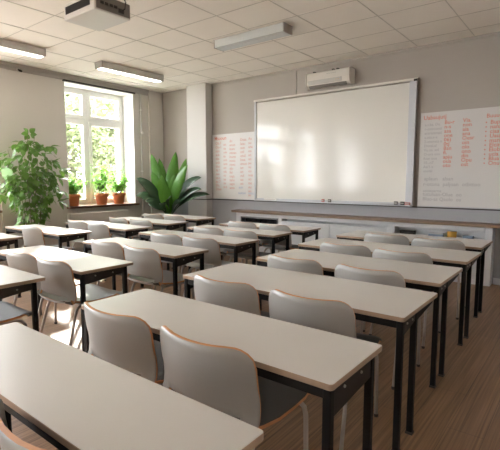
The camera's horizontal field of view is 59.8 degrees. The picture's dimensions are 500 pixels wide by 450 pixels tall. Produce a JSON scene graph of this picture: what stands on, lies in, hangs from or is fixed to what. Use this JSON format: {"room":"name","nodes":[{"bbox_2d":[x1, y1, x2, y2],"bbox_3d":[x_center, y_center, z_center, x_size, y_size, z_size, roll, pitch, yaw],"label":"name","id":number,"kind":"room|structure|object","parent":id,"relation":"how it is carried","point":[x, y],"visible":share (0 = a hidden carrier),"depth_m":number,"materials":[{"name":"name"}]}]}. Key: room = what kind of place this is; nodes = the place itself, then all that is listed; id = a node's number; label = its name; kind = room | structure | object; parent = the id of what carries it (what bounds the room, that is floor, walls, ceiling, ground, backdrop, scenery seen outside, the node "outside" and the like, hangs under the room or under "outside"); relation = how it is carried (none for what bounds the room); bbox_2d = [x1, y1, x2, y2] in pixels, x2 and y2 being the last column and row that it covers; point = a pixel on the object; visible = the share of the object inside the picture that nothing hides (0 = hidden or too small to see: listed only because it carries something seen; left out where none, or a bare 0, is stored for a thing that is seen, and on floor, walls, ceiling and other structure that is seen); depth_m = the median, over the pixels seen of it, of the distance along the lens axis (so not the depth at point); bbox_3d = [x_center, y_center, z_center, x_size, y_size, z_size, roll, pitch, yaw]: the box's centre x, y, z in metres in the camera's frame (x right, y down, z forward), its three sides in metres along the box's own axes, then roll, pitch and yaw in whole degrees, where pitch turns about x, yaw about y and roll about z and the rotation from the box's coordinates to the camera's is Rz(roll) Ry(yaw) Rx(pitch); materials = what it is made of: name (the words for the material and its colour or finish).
{"room":"classroom","nodes":[
{"label":"classroom","id":0,"kind":"room"},
{"bbox_2d":[0,69,150,264],"bbox_3d":[-5.963,-0.815,5.428,0.650,3.360,12.500,5,8,38],"label":"wall","id":1,"kind":"structure","parent":0,"point":[37,102],"depth_m":7.85,"materials":[{"name":"beige paint"}]},
{"bbox_2d":[0,68,14,264],"bbox_3d":[-4.089,-0.949,7.263,0.040,3.240,0.185,5,8,38],"label":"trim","id":2,"kind":"structure","parent":1,"relation":"attached to","point":[7,216],"depth_m":7.22,"materials":[{"name":"beige paint"}]},
{"bbox_2d":[0,60,148,95],"bbox_3d":[-5.814,-2.389,4.886,0.044,0.114,11.695,5,8,38],"label":"crown molding","id":3,"kind":"structure","parent":1,"relation":"attached to","point":[3,64],"depth_m":7.98,"materials":[{"name":"grey paint"}]},
{"bbox_2d":[62,79,139,208],"bbox_3d":[-3.174,-1.568,8.881,0.720,2.370,1.630,5,8,38],"label":"window","id":4,"kind":"structure","parent":1,"relation":"in","point":[123,125],"depth_m":9.03,"materials":[{"name":"white plastic"}]},
{"bbox_2d":[68,177,88,205],"bbox_3d":[-3.383,-0.652,8.444,0.358,0.560,0.439,5,8,38],"label":"potted herb","id":5,"kind":"object","parent":4,"relation":"on","point":[74,198],"visible":0.88,"depth_m":8.34,"materials":[{"name":"plant"}]},
{"bbox_2d":[69,194,80,205],"bbox_3d":[-3.419,-0.480,8.403,0.290,0.228,0.290,5,8,38],"label":"pot","id":6,"kind":"object","parent":5,"relation":"on","point":[73,198],"depth_m":8.31,"materials":[{"name":"ceramic"}]},
{"bbox_2d":[89,162,109,204],"bbox_3d":[-3.025,-0.849,8.834,0.412,0.870,0.638,-1,6,-12],"label":"potted herb","id":7,"kind":"object","parent":4,"relation":"on","point":[101,198],"visible":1,"depth_m":8.82,"materials":[{"name":"plant"}]},
{"bbox_2d":[94,193,108,204],"bbox_3d":[-3.031,-0.532,8.897,0.290,0.228,0.290,5,8,38],"label":"pot","id":8,"kind":"object","parent":7,"relation":"on","point":[101,198],"depth_m":8.81,"materials":[{"name":"ceramic"}]},
{"bbox_2d":[107,169,132,203],"bbox_3d":[-2.742,-0.845,9.177,0.439,0.791,0.525,5,8,38],"label":"potted herb","id":9,"kind":"object","parent":4,"relation":"on","point":[118,197],"visible":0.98,"depth_m":9.13,"materials":[{"name":"plant"}]},
{"bbox_2d":[112,193,125,203],"bbox_3d":[-2.779,-0.567,9.218,0.290,0.228,0.290,5,8,38],"label":"pot","id":10,"kind":"object","parent":9,"relation":"on","point":[118,198],"depth_m":9.12,"materials":[{"name":"ceramic"}]},
{"bbox_2d":[139,94,143,214],"bbox_3d":[-2.336,-1.181,9.456,0.084,3.239,0.060,5,8,38],"label":"pipe","id":11,"kind":"object","parent":1,"relation":"attached to","point":[140,110],"visible":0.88,"depth_m":9.40,"materials":[{"name":"grey metal"}]},
{"bbox_2d":[148,90,164,229],"bbox_3d":[-2.097,-1.278,9.799,0.030,3.360,0.388,5,8,38],"label":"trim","id":12,"kind":"structure","parent":1,"relation":"attached to","point":[155,99],"depth_m":9.69,"materials":[{"name":"beige paint"}]},
{"bbox_2d":[186,83,212,226],"bbox_3d":[-1.051,-1.205,9.112,0.550,3.360,0.188,5,8,38],"label":"pillar","id":13,"kind":"structure","parent":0,"point":[199,96],"depth_m":8.96,"materials":[{"name":"grey paint"}]},
{"bbox_2d":[0,0,499,92],"bbox_3d":[-2.299,-2.260,2.397,9.950,0.150,12.500,5,8,38],"label":"ceiling","id":14,"kind":"structure","parent":0,"point":[176,14],"depth_m":5.77,"materials":[{"name":"tile"}]},
{"bbox_2d":[0,38,45,58],"bbox_3d":[-3.539,-2.500,5.961,0.214,0.112,1.400,5,8,38],"label":"ceiling light","id":15,"kind":"object","parent":14,"relation":"attached to","point":[5,45],"visible":1,"depth_m":6.21,"materials":[{"name":"grey"}]},
{"bbox_2d":[0,47,41,57],"bbox_3d":[-3.539,-2.447,5.967,0.110,0.006,1.360,5,8,38],"label":"diffuser","id":16,"kind":"object","parent":15,"relation":"attached to","point":[1,48],"depth_m":6.23,"materials":[{"name":"white plastic"}]},
{"bbox_2d":[64,0,129,30],"bbox_3d":[-1.496,-2.221,4.348,0.641,0.333,0.450,5,8,38],"label":"ceiling projector","id":17,"kind":"object","parent":14,"relation":"attached to","point":[98,15],"visible":1,"depth_m":4.27,"materials":[{"name":"grey plastic"}]},
{"bbox_2d":[65,0,89,14],"bbox_3d":[-1.676,-2.126,4.221,0.425,0.070,0.005,5,8,38],"label":"vent","id":18,"kind":"object","parent":17,"relation":"attached to","point":[76,6],"depth_m":4.23,"materials":[{"name":"brown metal"}]},
{"bbox_2d":[95,61,163,82],"bbox_3d":[-2.087,-2.678,7.647,0.214,0.112,1.300,5,8,38],"label":"ceiling light","id":19,"kind":"object","parent":14,"relation":"attached to","point":[100,65],"visible":1,"depth_m":7.51,"materials":[{"name":"grey"}]},
{"bbox_2d":[99,68,160,82],"bbox_3d":[-2.087,-2.626,7.653,0.110,0.006,1.260,5,8,38],"label":"diffuser","id":20,"kind":"object","parent":19,"relation":"attached to","point":[157,80],"depth_m":7.62,"materials":[{"name":"white plastic"}]},
{"bbox_2d":[0,0,499,90],"bbox_3d":[-2.122,-2.173,2.266,9.100,0.014,12.100,5,8,38],"label":"grid","id":21,"kind":"object","parent":14,"relation":"attached to","point":[0,0],"visible":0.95,"depth_m":5.85,"materials":[{"name":"beige metal"}]},
{"bbox_2d":[214,22,292,51],"bbox_3d":[0.018,-2.480,5.772,1.160,0.112,0.214,5,8,38],"label":"ceiling light","id":22,"kind":"object","parent":14,"relation":"attached to","point":[279,30],"visible":1,"depth_m":5.66,"materials":[{"name":"grey"}]},
{"bbox_2d":[218,32,288,50],"bbox_3d":[0.018,-2.427,5.778,1.120,0.006,0.110,5,8,38],"label":"diffuser","id":23,"kind":"object","parent":22,"relation":"attached to","point":[281,34],"depth_m":5.74,"materials":[{"name":"grey plastic"}]},
{"bbox_2d":[0,252,499,449],"bbox_3d":[-2.299,1.231,2.766,9.950,0.150,12.500,5,8,38],"label":"floor","id":24,"kind":"structure","parent":0,"point":[462,412],"depth_m":2.98,"materials":[{"name":"brown wood"}]},
{"bbox_2d":[0,233,22,297],"bbox_3d":[-3.473,0.480,5.625,1.500,0.742,0.420,5,8,38],"label":"desk","id":25,"kind":"object","parent":24,"relation":"on","point":[5,239],"visible":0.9,"depth_m":5.22,"materials":[{"name":"white laminate"}]},
{"bbox_2d":[0,301,31,326],"bbox_3d":[-1.919,0.710,3.093,0.548,0.817,0.584,5,8,38],"label":"shell chair","id":26,"kind":"object","parent":24,"relation":"on","point":[9,312],"visible":0.59,"depth_m":3.12,"materials":[{"name":"grey plastic"}]},
{"bbox_2d":[0,265,44,331],"bbox_3d":[-2.216,0.712,3.437,1.550,0.742,0.480,5,8,38],"label":"desk","id":27,"kind":"object","parent":24,"relation":"on","point":[13,281],"visible":0.8,"depth_m":3.07,"materials":[{"name":"white laminate"}]},
{"bbox_2d":[0,399,45,449],"bbox_3d":[-0.413,0.896,1.336,0.548,0.817,0.584,5,8,39],"label":"shell chair","id":28,"kind":"object","parent":24,"relation":"on","point":[8,440],"visible":0.46,"depth_m":1.08,"materials":[{"name":"grey plastic"}]},
{"bbox_2d":[0,128,69,246],"bbox_3d":[-3.594,-0.442,7.126,0.722,2.260,1.298,3,7,25],"label":"plant","id":29,"kind":"object","parent":24,"relation":"on","point":[32,184],"visible":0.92,"depth_m":7.04,"materials":[{"name":"green plant"}]},
{"bbox_2d":[5,249,79,323],"bbox_3d":[-1.875,0.614,3.999,0.548,0.817,0.584,4,7,36],"label":"shell chair","id":30,"kind":"object","parent":24,"relation":"on","point":[25,262],"visible":0.24,"depth_m":3.69,"materials":[{"name":"grey plastic"}]},
{"bbox_2d":[5,224,90,248],"bbox_3d":[-2.874,0.423,6.170,1.550,0.742,0.460,5,8,38],"label":"desk","id":31,"kind":"object","parent":24,"relation":"on","point":[63,235],"visible":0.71,"depth_m":5.82,"materials":[{"name":"white laminate"}]},
{"bbox_2d":[21,225,74,249],"bbox_3d":[-2.806,0.398,6.041,0.548,0.817,0.584,5,8,37],"label":"shell chair","id":32,"kind":"object","parent":24,"relation":"on","point":[33,236],"visible":0.39,"depth_m":5.75,"materials":[{"name":"grey plastic"}]},
{"bbox_2d":[0,245,132,351],"bbox_3d":[-1.744,0.652,3.998,1.560,0.742,0.490,5,8,38],"label":"desk","id":33,"kind":"object","parent":24,"relation":"on","point":[88,268],"visible":0.7,"depth_m":3.64,"materials":[{"name":"white laminate"}]},
{"bbox_2d":[68,219,89,253],"bbox_3d":[-2.523,0.309,6.882,0.548,0.817,0.584,5,8,37],"label":"shell chair","id":34,"kind":"object","parent":24,"relation":"on","point":[79,225],"visible":0.23,"depth_m":6.58,"materials":[{"name":"grey plastic"}]},
{"bbox_2d":[36,256,122,345],"bbox_3d":[-1.433,0.651,3.655,0.548,0.817,0.584,5,8,38],"label":"shell chair","id":35,"kind":"object","parent":24,"relation":"on","point":[59,286],"visible":0.71,"depth_m":3.39,"materials":[{"name":"grey plastic"}]},
{"bbox_2d":[67,210,127,247],"bbox_3d":[-2.973,0.123,8.697,0.179,0.806,1.410,5,8,38],"label":"radiator","id":36,"kind":"object","parent":24,"relation":"on","point":[103,216],"visible":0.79,"depth_m":8.46,"materials":[{"name":"grey metal"}]},
{"bbox_2d":[87,222,110,280],"bbox_3d":[-2.073,0.350,6.494,0.548,0.817,0.584,5,8,39],"label":"shell chair","id":37,"kind":"object","parent":24,"relation":"on","point":[98,230],"visible":0.28,"depth_m":6.19,"materials":[{"name":"grey plastic"}]},
{"bbox_2d":[65,220,150,260],"bbox_3d":[-2.215,0.362,6.742,1.600,0.742,0.460,5,8,38],"label":"desk","id":38,"kind":"object","parent":24,"relation":"on","point":[129,230],"visible":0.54,"depth_m":6.29,"materials":[{"name":"white laminate"}]},
{"bbox_2d":[91,239,155,292],"bbox_3d":[-1.344,0.545,4.653,0.548,0.817,0.584,5,8,37],"label":"shell chair","id":39,"kind":"object","parent":24,"relation":"on","point":[114,250],"visible":0.2,"depth_m":4.34,"materials":[{"name":"grey plastic"}]},
{"bbox_2d":[84,302,163,384],"bbox_3d":[-0.535,0.790,2.336,0.548,0.817,0.584,5,8,38],"label":"shell chair","id":40,"kind":"object","parent":24,"relation":"on","point":[126,342],"visible":0.44,"depth_m":2.04,"materials":[{"name":"white plastic"}]},
{"bbox_2d":[109,217,138,238],"bbox_3d":[-2.021,0.264,7.311,0.548,0.817,0.584,5,8,40],"label":"shell chair","id":41,"kind":"object","parent":24,"relation":"on","point":[111,220],"visible":0.21,"depth_m":7.05,"materials":[{"name":"grey plastic"}]},
{"bbox_2d":[0,322,263,449],"bbox_3d":[-0.667,0.908,1.574,1.520,0.742,0.365,5,8,38],"label":"desk","id":42,"kind":"object","parent":24,"relation":"on","point":[73,398],"visible":0.98,"depth_m":1.34,"materials":[{"name":"white laminate"}]},
{"bbox_2d":[83,237,208,295],"bbox_3d":[-1.148,0.583,4.652,1.530,0.742,0.460,5,8,38],"label":"desk","id":43,"kind":"object","parent":24,"relation":"on","point":[179,255],"visible":0.59,"depth_m":4.29,"materials":[{"name":"white laminate"}]},
{"bbox_2d":[110,217,188,270],"bbox_3d":[-1.757,0.284,7.478,1.550,0.742,0.470,5,8,38],"label":"desk","id":44,"kind":"object","parent":24,"relation":"on","point":[168,224],"visible":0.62,"depth_m":7.02,"materials":[{"name":"white laminate"}]},
{"bbox_2d":[129,219,172,268],"bbox_3d":[-1.575,0.301,6.965,0.548,0.817,0.584,4,7,36],"label":"shell chair","id":45,"kind":"object","parent":24,"relation":"on","point":[132,221],"visible":0.25,"depth_m":6.66,"materials":[{"name":"grey plastic"}]},
{"bbox_2d":[144,213,164,229],"bbox_3d":[-1.633,0.180,8.108,0.548,0.817,0.584,5,8,38],"label":"shell chair","id":46,"kind":"object","parent":24,"relation":"on","point":[152,216],"visible":0.09,"depth_m":7.80,"materials":[{"name":"white plastic"}]},
{"bbox_2d":[124,245,193,299],"bbox_3d":[-0.883,0.587,4.257,0.548,0.817,0.584,5,8,39],"label":"shell chair","id":47,"kind":"object","parent":24,"relation":"on","point":[146,268],"visible":0.66,"depth_m":4.00,"materials":[{"name":"grey plastic"}]},
{"bbox_2d":[150,232,185,295],"bbox_3d":[-0.858,0.480,5.272,0.548,0.817,0.584,5,8,37],"label":"shell chair","id":48,"kind":"object","parent":24,"relation":"on","point":[173,239],"visible":0.2,"depth_m":4.98,"materials":[{"name":"grey plastic"}]},
{"bbox_2d":[136,152,209,213],"bbox_3d":[-1.551,-0.497,8.879,1.661,2.001,0.651,5,8,38],"label":"plant","id":49,"kind":"object","parent":24,"relation":"on","point":[165,191],"visible":0.8,"depth_m":9.01,"materials":[{"name":"green plant"}]},
{"bbox_2d":[164,215,187,231],"bbox_3d":[-1.190,0.217,7.751,0.548,0.817,0.584,5,8,37],"label":"shell chair","id":50,"kind":"object","parent":24,"relation":"on","point":[166,217],"visible":0.12,"depth_m":7.45,"materials":[{"name":"grey plastic"}]},
{"bbox_2d":[141,213,215,225],"bbox_3d":[-1.373,0.202,8.259,1.550,0.742,0.500,5,8,38],"label":"desk","id":51,"kind":"object","parent":24,"relation":"on","point":[199,220],"visible":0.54,"depth_m":7.79,"materials":[{"name":"white laminate"}]},
{"bbox_2d":[139,229,258,287],"bbox_3d":[-0.680,0.502,5.417,1.680,0.742,0.430,5,8,38],"label":"desk","id":52,"kind":"object","parent":24,"relation":"on","point":[238,244],"visible":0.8,"depth_m":5.05,"materials":[{"name":"white laminate"}]},
{"bbox_2d":[182,236,233,296],"bbox_3d":[-0.418,0.517,4.917,0.548,0.817,0.584,4,7,36],"label":"shell chair","id":53,"kind":"object","parent":24,"relation":"on","point":[212,259],"visible":0.36,"depth_m":4.62,"materials":[{"name":"grey plastic"}]},
{"bbox_2d":[194,226,242,271],"bbox_3d":[-0.423,0.411,5.919,0.548,0.817,0.584,5,8,38],"label":"shell chair","id":54,"kind":"object","parent":24,"relation":"on","point":[213,231],"visible":0.16,"depth_m":5.63,"materials":[{"name":"grey plastic"}]},
{"bbox_2d":[81,289,381,449],"bbox_3d":[-0.193,0.845,2.177,1.560,0.742,0.465,5,8,38],"label":"desk","id":55,"kind":"object","parent":24,"relation":"on","point":[332,367],"visible":0.77,"depth_m":1.86,"materials":[{"name":"white laminate"}]},
{"bbox_2d":[194,274,269,317],"bbox_3d":[-0.039,0.723,2.970,0.548,0.817,0.584,5,8,37],"label":"shell chair","id":56,"kind":"object","parent":24,"relation":"on","point":[244,297],"visible":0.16,"depth_m":2.67,"materials":[{"name":"grey plastic"}]},
{"bbox_2d":[159,325,310,449],"bbox_3d":[-0.060,0.829,1.967,0.548,0.817,0.584,5,8,38],"label":"shell chair","id":57,"kind":"object","parent":24,"relation":"on","point":[225,379],"visible":0.66,"depth_m":1.70,"materials":[{"name":"white plastic"}]},
{"bbox_2d":[187,225,291,272],"bbox_3d":[-0.181,0.432,6.077,1.550,0.742,0.430,5,8,38],"label":"desk","id":58,"kind":"object","parent":24,"relation":"on","point":[275,236],"visible":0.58,"depth_m":5.70,"materials":[{"name":"white laminate"}]},
{"bbox_2d":[222,229,271,264],"bbox_3d":[0.001,0.448,5.576,0.548,0.817,0.584,5,8,37],"label":"shell chair","id":59,"kind":"object","parent":24,"relation":"on","point":[247,254],"visible":0.38,"depth_m":5.33,"materials":[{"name":"grey plastic"}]},
{"bbox_2d":[228,221,271,261],"bbox_3d":[0.007,0.336,6.632,0.548,0.817,0.584,5,8,37],"label":"shell chair","id":60,"kind":"object","parent":24,"relation":"on","point":[250,225],"visible":0.1,"depth_m":6.35,"materials":[{"name":"white plastic"}]},
{"bbox_2d":[219,221,320,259],"bbox_3d":[0.266,0.378,6.588,1.560,0.742,0.470,5,8,38],"label":"desk","id":61,"kind":"object","parent":24,"relation":"on","point":[306,232],"visible":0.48,"depth_m":6.15,"materials":[{"name":"white laminate"}]},
{"bbox_2d":[259,223,298,252],"bbox_3d":[0.474,0.376,6.256,0.548,0.817,0.584,5,8,40],"label":"shell chair","id":62,"kind":"object","parent":24,"relation":"on","point":[281,245],"visible":0.48,"depth_m":6.04,"materials":[{"name":"white plastic"}]},
{"bbox_2d":[267,254,322,274],"bbox_3d":[0.488,0.644,3.722,0.548,0.817,0.584,5,8,40],"label":"shell chair","id":63,"kind":"object","parent":24,"relation":"on","point":[274,261],"visible":0.12,"depth_m":3.43,"materials":[{"name":"grey plastic"}]},
{"bbox_2d":[183,262,437,449],"bbox_3d":[0.331,0.761,2.973,1.620,0.742,0.620,5,8,38],"label":"desk","id":64,"kind":"object","parent":24,"relation":"on","point":[400,308],"visible":0.84,"depth_m":2.60,"materials":[{"name":"white laminate"}]},
{"bbox_2d":[269,289,381,449],"bbox_3d":[0.450,0.763,2.590,0.548,0.817,0.584,5,8,37],"label":"shell chair","id":65,"kind":"object","parent":24,"relation":"on","point":[333,316],"visible":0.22,"depth_m":2.31,"materials":[{"name":"grey plastic"}]},
{"bbox_2d":[320,242,371,331],"bbox_3d":[1.046,0.568,4.437,0.548,0.817,0.584,4,7,36],"label":"shell chair","id":66,"kind":"object","parent":24,"relation":"on","point":[356,250],"visible":0.09,"depth_m":4.14,"materials":[{"name":"white plastic"}]},
{"bbox_2d":[256,249,462,388],"bbox_3d":[0.865,0.684,3.693,1.560,0.742,0.660,5,8,38],"label":"desk","id":67,"kind":"object","parent":24,"relation":"on","point":[437,279],"visible":0.71,"depth_m":3.30,"materials":[{"name":"white laminate"}]},
{"bbox_2d":[236,212,494,285],"bbox_3d":[1.531,0.282,7.236,4.430,0.797,0.195,5,8,38],"label":"base cabinet","id":68,"kind":"object","parent":24,"relation":"on","point":[330,227],"visible":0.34,"depth_m":6.87,"materials":[{"name":"white paint"}]},
{"bbox_2d":[267,221,276,223],"bbox_3d":[0.407,0.052,8.108,0.164,0.240,0.084,5,8,38],"label":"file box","id":69,"kind":"object","parent":68,"relation":"on","point":[268,222],"visible":0.31,"depth_m":8.07,"materials":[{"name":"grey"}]},
{"bbox_2d":[231,209,499,228],"bbox_3d":[2.110,0.003,6.718,6.100,0.222,0.247,5,8,38],"label":"wall ledge","id":70,"kind":"object","parent":68,"relation":"on","point":[369,218],"visible":1,"depth_m":6.69,"materials":[{"name":"brown wood"}]},
{"bbox_2d":[399,229,415,234],"bbox_3d":[2.373,0.107,6.544,0.224,0.060,0.084,4,7,35],"label":"box","id":71,"kind":"object","parent":68,"relation":"on","point":[401,230],"visible":0.91,"depth_m":6.50,"materials":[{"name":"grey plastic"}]},
{"bbox_2d":[428,232,443,236],"bbox_3d":[2.696,0.139,6.294,0.204,0.050,0.074,5,8,38],"label":"box","id":72,"kind":"object","parent":68,"relation":"on","point":[429,233],"visible":0.94,"depth_m":6.26,"materials":[{"name":"blue plastic"}]},
{"bbox_2d":[447,231,456,237],"bbox_3d":[2.861,0.135,6.163,0.124,0.085,0.064,3,7,26],"label":"box","id":73,"kind":"object","parent":68,"relation":"on","point":[453,234],"visible":0.9,"depth_m":6.14,"materials":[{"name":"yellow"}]},
{"bbox_2d":[463,235,473,238],"bbox_3d":[3.033,0.170,6.045,0.134,0.040,0.064,5,8,38],"label":"box","id":74,"kind":"object","parent":68,"relation":"on","point":[464,236],"visible":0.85,"depth_m":6.02,"materials":[{"name":"blue plastic"}]},
{"bbox_2d":[335,264,420,389],"bbox_3d":[0.980,0.687,3.314,0.548,0.817,0.584,5,8,40],"label":"shell chair","id":75,"kind":"object","parent":24,"relation":"on","point":[384,277],"visible":0.23,"depth_m":3.04,"materials":[{"name":"grey plastic"}]},
{"bbox_2d":[364,233,409,245],"bbox_3d":[1.693,0.488,5.196,0.548,0.817,0.584,5,8,39],"label":"shell chair","id":76,"kind":"object","parent":24,"relation":"on","point":[368,237],"visible":0.09,"depth_m":4.91,"materials":[{"name":"white plastic"}]},
{"bbox_2d":[298,238,481,345],"bbox_3d":[1.370,0.601,4.481,1.680,0.742,0.630,5,8,38],"label":"desk","id":77,"kind":"object","parent":24,"relation":"on","point":[463,259],"visible":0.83,"depth_m":3.99,"materials":[{"name":"white laminate"}]},
{"bbox_2d":[369,248,441,348],"bbox_3d":[1.466,0.611,4.035,0.548,0.817,0.584,5,8,39],"label":"shell chair","id":78,"kind":"object","parent":24,"relation":"on","point":[424,258],"visible":0.21,"depth_m":3.75,"materials":[{"name":"grey plastic"}]},
{"bbox_2d":[336,230,492,317],"bbox_3d":[1.924,0.520,5.243,1.640,0.742,0.660,5,8,38],"label":"desk","id":79,"kind":"object","parent":24,"relation":"on","point":[476,245],"visible":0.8,"depth_m":4.73,"materials":[{"name":"white laminate"}]},
{"bbox_2d":[411,237,466,319],"bbox_3d":[2.103,0.529,4.801,0.548,0.817,0.584,4,7,36],"label":"shell chair","id":80,"kind":"object","parent":24,"relation":"on","point":[422,242],"visible":0.16,"depth_m":4.52,"materials":[{"name":"white plastic"}]},
{"bbox_2d":[162,35,499,209],"bbox_3d":[1.744,-1.003,7.202,9.300,3.360,0.200,5,8,38],"label":"wall","id":81,"kind":"structure","parent":0,"point":[462,75],"depth_m":6.57,"materials":[{"name":"grey paint"}]},
{"bbox_2d":[212,132,254,199],"bbox_3d":[-0.340,-1.160,8.652,1.100,1.302,0.020,5,8,38],"label":"board","id":82,"kind":"object","parent":81,"relation":"attached to","point":[233,154],"visible":1,"depth_m":8.64,"materials":[{"name":"grey paper"}]},
{"bbox_2d":[305,67,354,89],"bbox_3d":[1.301,-2.405,7.137,0.800,0.287,0.212,5,8,38],"label":"air conditioner","id":83,"kind":"object","parent":81,"relation":"attached to","point":[343,76],"visible":1,"depth_m":7.04,"materials":[{"name":"white plastic"}]},
{"bbox_2d":[162,31,499,94],"bbox_3d":[1.597,-2.653,7.002,9.100,0.034,0.020,5,8,38],"label":"trim","id":84,"kind":"structure","parent":81,"relation":"attached to","point":[494,33],"depth_m":6.85,"materials":[{"name":"grey paint"}]},
{"bbox_2d":[172,200,499,283],"bbox_3d":[1.600,0.161,7.302,9.100,1.025,0.012,5,8,38],"label":"wall band","id":85,"kind":"object","parent":81,"relation":"attached to","point":[222,209],"visible":0.11,"depth_m":7.05,"materials":[{"name":"grey paint"}]},
{"bbox_2d":[254,77,418,206],"bbox_3d":[1.262,-1.306,7.333,3.010,1.875,0.088,5,8,38],"label":"whiteboard","id":86,"kind":"object","parent":81,"relation":"attached to","point":[356,147],"visible":0.99,"depth_m":7.18,"materials":[{"name":"white ceramic"}]},
{"bbox_2d":[254,198,411,206],"bbox_3d":[1.258,-0.398,7.425,2.950,0.050,0.078,5,8,38],"label":"tray","id":87,"kind":"object","parent":86,"relation":"on","point":[306,200],"depth_m":7.19,"materials":[{"name":"grey metal"}]},
{"bbox_2d":[195,199,499,210],"bbox_3d":[1.917,-0.305,6.866,8.125,0.018,0.202,5,8,38],"label":"rail","id":88,"kind":"object","parent":81,"relation":"attached to","point":[195,199],"visible":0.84,"depth_m":6.91,"materials":[{"name":"grey plastic"}]},
{"bbox_2d":[417,106,499,208],"bbox_3d":[3.061,-0.911,6.007,1.410,1.362,0.020,5,8,38],"label":"board","id":89,"kind":"object","parent":81,"relation":"attached to","point":[459,156],"visible":1,"depth_m":6.09,"materials":[{"name":"grey paper"}]},
{"bbox_2d":[493,278,499,284],"bbox_3d":[4.258,0.846,5.267,2.330,0.090,0.018,5,8,38],"label":"baseboard","id":90,"kind":"structure","parent":81,"relation":"attached to","point":[496,281],"depth_m":5.95,"materials":[{"name":"white paint"}]},
{"label":"outside","id":91,"kind":"structure","parent":0,"visible":0},
{"bbox_3d":[-20.797,-0.816,29.014,51.590,0.200,100.000,5,8,38],"label":"ground","id":92,"kind":"structure","parent":91,"visible":0},
{"bbox_2d":[66,93,113,197],"bbox_3d":[-6.928,-3.354,17.565,5.512,7.273,5.713,1,6,10],"label":"tree","id":93,"kind":"object","parent":92,"relation":"on","point":[68,94],"visible":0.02,"depth_m":17.37,"materials":[{"name":"green plant"}]},
{"bbox_2d":[65,93,116,204],"bbox_3d":[-5.758,-1.905,13.518,4.114,5.236,3.968,-1,6,-9],"label":"tree","id":94,"kind":"object","parent":92,"relation":"on","point":[73,131],"visible":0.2,"depth_m":12.91,"materials":[{"name":"green plant"}]},
{"bbox_2d":[65,94,116,204],"bbox_3d":[-5.471,-2.337,14.842,4.409,5.818,4.571,1,6,8],"label":"tree","id":95,"kind":"object","parent":92,"relation":"on","point":[110,131],"visible":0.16,"depth_m":14.33,"materials":[{"name":"green plant"}]},
{"bbox_2d":[81,98,114,197],"bbox_3d":[-4.797,-2.708,16.967,4.799,6.109,4.630,0,6,0],"label":"tree","id":96,"kind":"object","parent":92,"relation":"on","point":[92,98],"visible":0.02,"depth_m":16.17,"materials":[{"name":"green plant"}]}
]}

